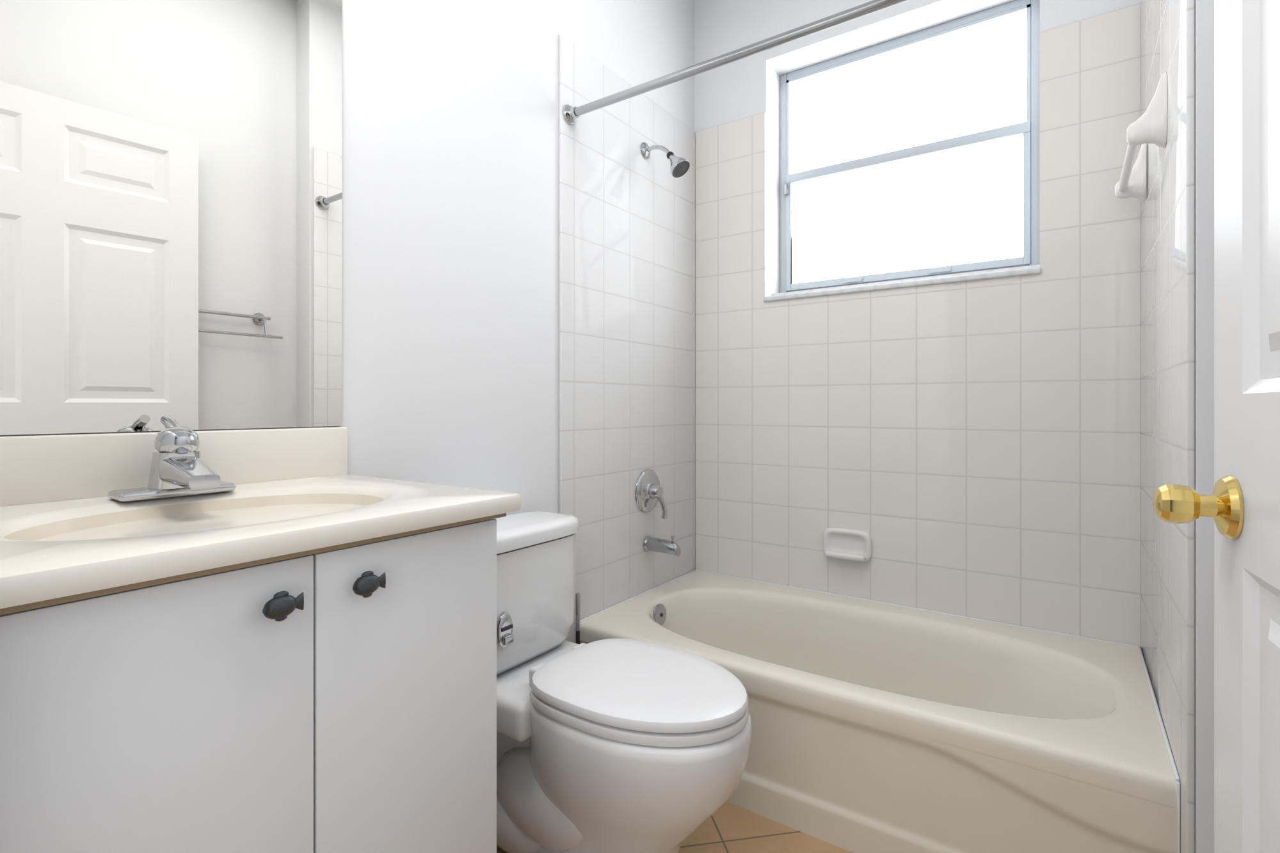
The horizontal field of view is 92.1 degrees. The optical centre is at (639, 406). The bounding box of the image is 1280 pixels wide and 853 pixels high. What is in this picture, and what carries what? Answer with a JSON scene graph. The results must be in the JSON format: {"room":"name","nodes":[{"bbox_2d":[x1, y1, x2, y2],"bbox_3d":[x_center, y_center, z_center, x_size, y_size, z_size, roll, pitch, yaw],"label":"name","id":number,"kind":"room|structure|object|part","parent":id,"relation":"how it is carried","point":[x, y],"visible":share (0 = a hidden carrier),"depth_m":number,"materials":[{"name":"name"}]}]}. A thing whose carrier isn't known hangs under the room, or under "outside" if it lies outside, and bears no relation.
{"room":"bathroom","nodes":[
{"label":"bathroom","id":0,"kind":"room"},
{"bbox_2d":[0,0,694,514],"bbox_3d":[-0.509,-0.388,1.667,0.140,2.900,3.032,0,0,35],"label":"wall","id":1,"kind":"structure","parent":0,"point":[450,107],"depth_m":1.61,"materials":[{"name":"paint"}]},
{"bbox_2d":[0,0,342,435],"bbox_3d":[-0.836,-0.508,1.065,0.004,1.100,0.663,0,0,35],"label":"mirror","id":2,"kind":"object","parent":1,"relation":"attached to","point":[171,171],"visible":1,"depth_m":1.08,"materials":[{"name":"silver mirror"}]},
{"bbox_2d":[558,33,695,643],"bbox_3d":[-0.010,-0.045,2.254,0.012,2.214,0.835,0,0,35],"label":"wall tile","id":3,"kind":"structure","parent":1,"relation":"attached to","point":[626,225],"depth_m":2.17,"materials":[{"name":"white tile"}]},
{"bbox_2d":[634,469,667,519],"bbox_3d":[0.058,0.325,2.274,0.075,0.181,0.160,0,0,35],"label":"shower valve","id":4,"kind":"object","parent":1,"relation":"attached to","point":[648,491],"visible":1,"depth_m":2.26,"materials":[{"name":"silver metal"}]},
{"bbox_2d":[642,535,680,556],"bbox_3d":[0.084,0.503,2.256,0.138,0.072,0.058,0,0,35],"label":"tub spout","id":5,"kind":"object","parent":1,"relation":"attached to","point":[650,543],"visible":1,"depth_m":2.24,"materials":[{"name":"silver metal"}]},
{"bbox_2d":[640,142,689,177],"bbox_3d":[0.094,-0.898,2.232,0.183,0.154,0.076,0,0,35],"label":"shower head","id":6,"kind":"object","parent":1,"relation":"attached to","point":[679,166],"visible":1,"depth_m":2.21},
{"bbox_2d":[562,0,908,124],"bbox_3d":[0.375,-0.914,1.521,1.455,0.060,0.060,0,0,35],"label":"rail","id":7,"kind":"object","parent":1,"relation":"attached to","point":[570,113],"visible":1,"depth_m":1.60,"materials":[{"name":"silver metal"}]},
{"bbox_2d":[496,801,852,852],"bbox_3d":[0.202,1.122,1.173,1.872,0.120,3.032,0,0,35],"label":"floor","id":8,"kind":"structure","parent":0,"point":[732,828],"depth_m":1.52,"materials":[{"name":"tile"}]},
{"bbox_2d":[0,415,521,852],"bbox_3d":[-0.613,0.538,0.914,0.545,1.047,0.668,0,0,35],"label":"vanity","id":9,"kind":"object","parent":8,"relation":"on","point":[241,640],"visible":1,"depth_m":0.78,"materials":[{"name":"laminate"}]},
{"bbox_2d":[108,415,235,502],"bbox_3d":[-0.732,0.080,0.992,0.160,0.131,0.160,0,0,35],"label":"tap","id":10,"kind":"object","parent":9,"relation":"on","point":[178,473],"depth_m":0.98,"materials":[{"name":"silver metal"}]},
{"bbox_3d":[-0.395,0.235,0.778,0.028,0.035,0.155,0,0,35],"label":"knob","id":11,"kind":"part","parent":9,"relation":"part of","materials":[{"name":"grey metal"}]},
{"bbox_2d":[575,592,580,644],"bbox_3d":[-0.184,0.806,1.826,0.088,0.511,0.088,0,0,35],"label":"toilet brush","id":12,"kind":"object","parent":8,"relation":"on","point":[577,595],"visible":0.24,"depth_m":1.82,"materials":[{"name":"silver metal"}]},
{"bbox_2d":[494,510,751,852],"bbox_3d":[-0.118,0.679,1.415,0.758,0.766,0.416,0,0,35],"label":"toilet","id":13,"kind":"object","parent":8,"relation":"on","point":[609,745],"visible":0.89,"depth_m":1.30,"materials":[{"name":"ceramic"}]},
{"bbox_3d":[-0.310,0.522,1.437,0.019,0.080,0.048,0,0,35],"label":"lever","id":14,"kind":"part","parent":13,"relation":"part of","materials":[{"name":"silver metal"}]},
{"bbox_2d":[579,569,1180,852],"bbox_3d":[0.612,0.874,1.862,1.455,0.376,0.768,0,0,35],"label":"bathtub","id":15,"kind":"object","parent":8,"relation":"on","point":[877,727],"visible":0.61,"depth_m":1.52,"materials":[{"name":"ceramic"}]},
{"bbox_2d":[694,0,1141,569],"bbox_3d":[0.929,-0.388,2.320,1.480,2.900,0.320,0,0,35],"label":"wall","id":16,"kind":"structure","parent":0,"point":[749,86],"depth_m":2.44,"materials":[{"name":"white paint"}]},
{"bbox_2d":[823,527,872,561],"bbox_3d":[0.737,0.499,2.215,0.172,0.112,0.046,0,0,35],"label":"soap dish","id":17,"kind":"object","parent":16,"relation":"attached to","point":[838,543],"visible":1,"depth_m":2.22,"materials":[{"name":"ceramic"}]},
{"bbox_2d":[763,264,1041,302],"bbox_3d":[0.914,-0.429,2.237,0.911,0.042,0.210,0,0,35],"label":"window sill","id":18,"kind":"structure","parent":16,"relation":"attached to","point":[1033,269],"depth_m":2.12,"materials":[{"name":"white stone"}]},
{"bbox_2d":[780,0,1039,293],"bbox_3d":[0.949,-0.905,2.288,0.903,0.910,0.055,0,0,35],"label":"window","id":19,"kind":"structure","parent":16,"relation":"in","point":[1030,129],"depth_m":2.22,"materials":[{"name":"white metal"}]},
{"bbox_2d":[790,11,1027,284],"bbox_3d":[0.955,-0.905,2.297,0.883,0.890,0.001,0,0,35],"label":"window glass","id":20,"kind":"structure","parent":19,"relation":"attached to","point":[964,205],"depth_m":2.26,"materials":[{"name":"white glass"}]},
{"bbox_2d":[695,3,1140,647],"bbox_3d":[0.834,-0.216,2.183,1.456,1.872,0.012,0,0,35],"label":"wall tile","id":21,"kind":"object","parent":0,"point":[984,436],"depth_m":2.03,"materials":[{"name":"white tile"}]},
{"bbox_2d":[1194,0,1214,852],"bbox_3d":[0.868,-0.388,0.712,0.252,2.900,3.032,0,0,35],"label":"door frame","id":22,"kind":"structure","parent":0,"point":[1204,9],"depth_m":1.05,"materials":[{"name":"paint"}]},
{"bbox_2d":[1114,71,1167,201],"bbox_3d":[1.206,-0.628,1.498,0.064,0.156,0.480,0,0,35],"label":"holder","id":23,"kind":"object","parent":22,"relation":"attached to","point":[1151,128],"visible":1,"depth_m":1.32,"materials":[{"name":"ceramic"}]},
{"bbox_2d":[1140,0,1194,852],"bbox_3d":[1.196,-0.045,1.417,0.012,2.214,0.835,0,0,35],"label":"wall tile","id":24,"kind":"structure","parent":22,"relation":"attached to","point":[1167,27],"depth_m":1.24,"materials":[{"name":"white tile"}]},
{"bbox_2d":[1153,0,1279,852],"bbox_3d":[0.448,0.011,0.356,0.101,2.078,0.856,0,0,29],"label":"door","id":25,"kind":"structure","parent":22,"relation":"in","point":[1243,505],"depth_m":0.64,"materials":[{"name":"paint"}]},
{"bbox_3d":[0.631,0.109,0.692,0.089,0.068,0.101,0,0,35],"label":"knob","id":26,"kind":"part","parent":25,"relation":"part of","materials":[{"name":"gold metal"}]}
]}

